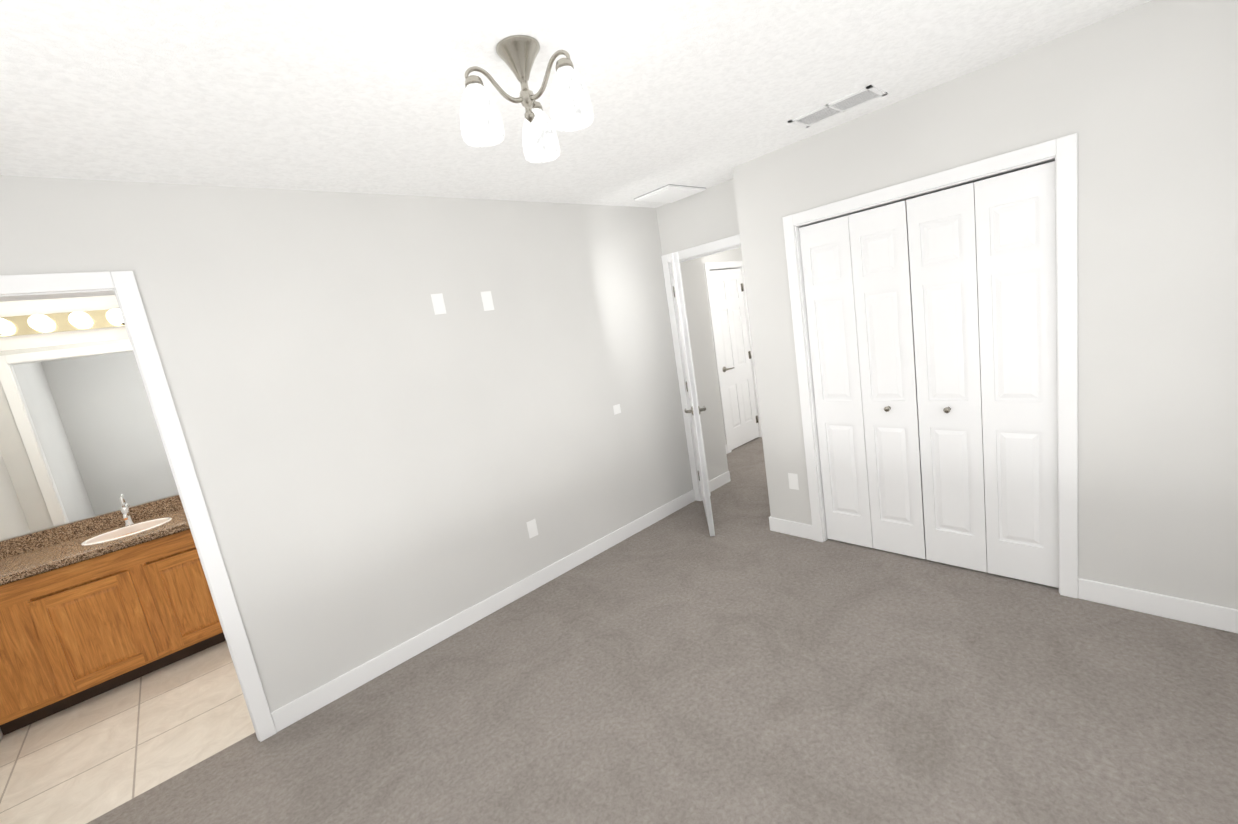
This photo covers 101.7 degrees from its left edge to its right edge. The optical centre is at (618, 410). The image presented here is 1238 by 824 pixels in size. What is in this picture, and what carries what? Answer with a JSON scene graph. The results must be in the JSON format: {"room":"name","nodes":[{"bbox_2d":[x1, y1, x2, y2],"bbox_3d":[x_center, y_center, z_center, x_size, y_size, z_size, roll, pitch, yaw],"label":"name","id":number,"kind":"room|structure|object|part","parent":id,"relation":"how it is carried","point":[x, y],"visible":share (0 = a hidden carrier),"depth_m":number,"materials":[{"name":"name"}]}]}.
{"room":"empty bedroom","nodes":[
{"label":"empty bedroom","id":0,"kind":"room"},
{"bbox_2d":[0,295,178,540],"bbox_3d":[-3.044,0.268,3.565,2.170,2.490,0.120,-18,13,-41],"label":"wall","id":1,"kind":"structure","parent":0,"point":[41,306],"depth_m":3.09,"materials":[{"name":"grey paint"}]},
{"bbox_2d":[0,309,124,336],"bbox_3d":[-3.382,-0.539,3.051,0.660,0.110,0.148,-18,13,-41],"label":"sconce","id":2,"kind":"object","parent":1,"relation":"attached to","point":[45,323],"visible":0.94,"depth_m":3.06,"materials":[{"name":"gold metal"}]},
{"bbox_2d":[0,338,178,540],"bbox_3d":[-3.267,0.098,3.271,1.518,1.080,0.005,-18,13,-41],"label":"bathroom mirror","id":3,"kind":"object","parent":1,"relation":"attached to","point":[80,437],"visible":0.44,"depth_m":3.15,"materials":[{"name":"clear glass"}]},
{"bbox_2d":[0,495,182,558],"bbox_3d":[-3.202,0.687,3.336,1.448,0.100,0.021,-18,13,-41],"label":"backsplash","id":4,"kind":"structure","parent":1,"relation":"attached to","point":[45,538],"depth_m":3.16,"materials":[{"name":"brown stone"}]},
{"bbox_2d":[0,641,254,823],"bbox_3d":[-2.317,1.541,3.113,2.290,0.060,1.820,-18,13,-41],"label":"floor","id":5,"kind":"structure","parent":0,"point":[89,760],"depth_m":2.49,"materials":[{"name":"beige tile"}]},
{"bbox_2d":[0,531,225,735],"bbox_3d":[-2.947,1.175,3.225,1.448,0.810,0.548,-18,13,-41],"label":"bathroom vanity","id":6,"kind":"object","parent":5,"relation":"on","point":[92,607],"depth_m":2.87,"materials":[{"name":"brown wood"}]},
{"bbox_2d":[0,507,190,586],"bbox_3d":[-3.008,0.761,3.147,1.448,0.040,0.564,-18,13,-41],"label":"countertop","id":7,"kind":"structure","parent":6,"relation":"on","point":[27,564],"depth_m":2.88,"materials":[{"name":"brown stone"}]},
{"bbox_2d":[76,511,171,550],"bbox_3d":[-3.036,0.821,3.141,0.416,0.158,0.305,-18,13,-41],"label":"sink","id":8,"kind":"object","parent":7,"relation":"in","point":[145,524],"depth_m":3.19,"materials":[{"name":"white ceramic"}]},
{"bbox_2d":[118,497,135,526],"bbox_3d":[-3.156,0.655,3.215,0.056,0.190,0.158,-18,13,-41],"label":"faucet","id":9,"kind":"object","parent":7,"relation":"on","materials":[{"name":"silver metal"}]},
{"bbox_2d":[0,175,727,712],"bbox_3d":[-0.942,0.022,3.051,4.890,2.490,0.120,-18,13,-41],"label":"wall","id":10,"kind":"structure","parent":0,"point":[384,455],"depth_m":2.69,"materials":[{"name":"grey paint"}]},
{"bbox_2d":[0,271,276,741],"bbox_3d":[-2.167,0.588,1.951,0.924,2.142,0.154,-18,13,-41],"label":"door frame","id":11,"kind":"structure","parent":10,"relation":"attached to","point":[121,286],"depth_m":2.11,"materials":[{"name":"white wood"}]},
{"bbox_2d":[431,293,445,314],"bbox_3d":[-1.032,-0.606,2.876,0.070,0.115,0.010,-18,13,-41],"label":"outlet","id":12,"kind":"object","parent":10,"relation":"attached to","point":[438,304],"visible":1,"depth_m":2.87,"materials":[{"name":"white plastic"}]},
{"bbox_2d":[271,489,695,731],"bbox_3d":[-0.476,1.109,3.418,3.194,0.105,0.013,-18,13,-41],"label":"baseboard","id":13,"kind":"structure","parent":10,"relation":"attached to","point":[301,707],"depth_m":2.96,"materials":[{"name":"white wood"}]},
{"bbox_2d":[481,291,493,310],"bbox_3d":[-0.810,-0.667,3.084,0.070,0.115,0.020,-18,13,-41],"label":"outlet","id":14,"kind":"object","parent":10,"relation":"attached to","point":[487,300],"visible":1,"depth_m":3.08,"materials":[{"name":"white plastic"}]},
{"bbox_2d":[526,519,537,537],"bbox_3d":[-0.575,0.783,3.332,0.070,0.115,0.010,-18,13,-41],"label":"outlet","id":15,"kind":"object","parent":10,"relation":"attached to","point":[532,528],"visible":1,"depth_m":3.33,"materials":[{"name":"white plastic"}]},
{"bbox_2d":[613,404,620,414],"bbox_3d":[-0.021,-0.007,3.821,0.070,0.070,0.020,-18,13,-41],"label":"light switch","id":16,"kind":"object","parent":10,"relation":"attached to","point":[617,409],"visible":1,"depth_m":3.82,"materials":[{"name":"white plastic"}]},
{"bbox_2d":[709,471,730,491],"bbox_3d":[0.910,0.671,4.667,0.400,0.105,0.013,-18,13,-41],"label":"baseboard","id":17,"kind":"structure","parent":10,"relation":"attached to","point":[719,481],"depth_m":4.68,"materials":[{"name":"white wood"}]},
{"bbox_2d":[0,0,1151,207],"bbox_3d":[0.306,-1.494,2.975,7.290,0.100,5.690,-18,13,-41],"label":"ceiling","id":18,"kind":"structure","parent":0,"point":[356,96],"depth_m":1.72,"materials":[{"name":"paint"}]},
{"bbox_2d":[460,35,592,162],"bbox_3d":[-0.286,-0.958,1.511,0.383,0.264,0.383,-18,13,-41],"label":"ceiling light fixture","id":19,"kind":"object","parent":18,"relation":"attached to","point":[481,123],"visible":1,"depth_m":1.48,"materials":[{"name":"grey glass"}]},
{"bbox_3d":[-0.410,-0.874,1.480,0.124,0.148,0.124,-18,13,-41],"label":"lamp shade","id":20,"kind":"part","parent":19,"relation":"part of","materials":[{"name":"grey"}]},
{"bbox_3d":[-0.271,-0.934,1.701,0.123,0.148,0.123,-18,13,-41],"label":"lamp shade","id":21,"kind":"part","parent":19,"relation":"part of","materials":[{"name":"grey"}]},
{"bbox_3d":[-0.145,-0.913,1.465,0.124,0.148,0.124,-18,13,-41],"label":"lamp shade","id":22,"kind":"part","parent":19,"relation":"part of","materials":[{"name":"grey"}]},
{"bbox_2d":[634,184,705,202],"bbox_3d":[0.370,-1.558,3.641,0.414,0.020,0.344,-18,13,-41],"label":"access panel","id":23,"kind":"object","parent":18,"relation":"attached to","point":[670,193],"visible":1,"depth_m":3.59,"materials":[{"name":"white"}]},
{"bbox_2d":[788,85,887,127],"bbox_3d":[1.055,-1.467,2.447,0.200,0.006,0.400,-18,13,-41],"label":"ceiling vent","id":24,"kind":"object","parent":18,"relation":"in","point":[863,96],"visible":0.98,"depth_m":2.43,"materials":[{"name":"white paint"}]},
{"bbox_2d":[87,437,1237,823],"bbox_3d":[1.163,1.021,2.908,7.290,0.060,4.330,-18,13,-41],"label":"floor","id":25,"kind":"structure","parent":0,"point":[745,665],"depth_m":2.09,"materials":[{"name":"grey carpet"}]},
{"bbox_2d":[656,179,738,255],"bbox_3d":[0.836,-0.421,3.969,0.120,2.490,0.900,-18,13,-41],"label":"wall","id":26,"kind":"structure","parent":0,"point":[708,215],"depth_m":3.78,"materials":[{"name":"grey paint"}]},
{"bbox_2d":[671,252,714,535],"bbox_3d":[0.557,-0.131,3.881,0.584,2.018,0.542,-18,13,-41],"label":"entry door","id":27,"kind":"structure","parent":26,"relation":"in","point":[695,410],"depth_m":3.57,"materials":[{"name":"white paint"}]},
{"bbox_2d":[661,234,740,500],"bbox_3d":[0.865,-0.237,4.000,0.154,2.112,0.898,-18,13,-41],"label":"door frame","id":28,"kind":"structure","parent":26,"relation":"attached to","point":[713,247],"depth_m":4.18,"materials":[{"name":"white wood"}]},
{"bbox_2d":[702,248,741,444],"bbox_3d":[1.315,-0.823,5.842,2.400,2.490,0.120,-18,13,-41],"label":"wall","id":29,"kind":"structure","parent":0,"point":[731,255],"depth_m":5.57,"materials":[{"name":"grey paint"}]},
{"bbox_2d":[704,261,761,452],"bbox_3d":[1.310,-0.624,5.818,0.754,2.112,0.117,-18,13,-41],"label":"door frame","id":30,"kind":"structure","parent":29,"relation":"attached to","point":[708,267],"depth_m":5.63,"materials":[{"name":"white wood"}]},
{"bbox_2d":[710,268,758,449],"bbox_3d":[1.352,-0.590,5.789,0.613,2.018,0.096,-18,13,-41],"label":"hall door","id":31,"kind":"structure","parent":29,"relation":"in","point":[730,319],"depth_m":5.79,"materials":[{"name":"white paint"}]},
{"bbox_2d":[732,0,1237,608],"bbox_3d":[1.888,-0.326,2.460,0.120,2.490,2.750,-18,13,-41],"label":"wall","id":32,"kind":"structure","parent":0,"point":[1140,100],"depth_m":2.10,"materials":[{"name":"grey paint"}]},
{"bbox_2d":[769,516,813,539],"bbox_3d":[1.203,0.823,3.524,0.017,0.105,0.331,-18,13,-41],"label":"baseboard","id":33,"kind":"structure","parent":32,"relation":"attached to","point":[793,528],"depth_m":3.51,"materials":[{"name":"white wood"}]},
{"bbox_2d":[788,473,798,489],"bbox_3d":[1.191,0.484,3.431,0.010,0.115,0.070,-18,13,-41],"label":"outlet","id":34,"kind":"object","parent":32,"relation":"attached to","point":[793,480],"visible":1,"depth_m":3.43,"materials":[{"name":"white plastic"}]},
{"bbox_2d":[799,161,1058,587],"bbox_3d":[1.640,-0.107,2.774,0.088,2.010,1.174,-18,13,-41],"label":"bifold closet doors","id":35,"kind":"structure","parent":32,"relation":"in","point":[931,318],"depth_m":2.67,"materials":[{"name":"white paint"}]},
{"bbox_2d":[782,133,1077,598],"bbox_3d":[1.646,-0.145,2.778,0.137,2.104,1.326,-18,13,-41],"label":"trim","id":36,"kind":"structure","parent":32,"relation":"attached to","point":[1062,152],"depth_m":2.36,"materials":[{"name":"white wood"}]},
{"bbox_2d":[1078,578,1237,633],"bbox_3d":[2.528,0.865,2.067,0.013,0.105,0.956,-18,13,-41],"label":"baseboard","id":37,"kind":"structure","parent":32,"relation":"attached to","point":[1151,603],"depth_m":2.21,"materials":[{"name":"white wood"}]}
]}

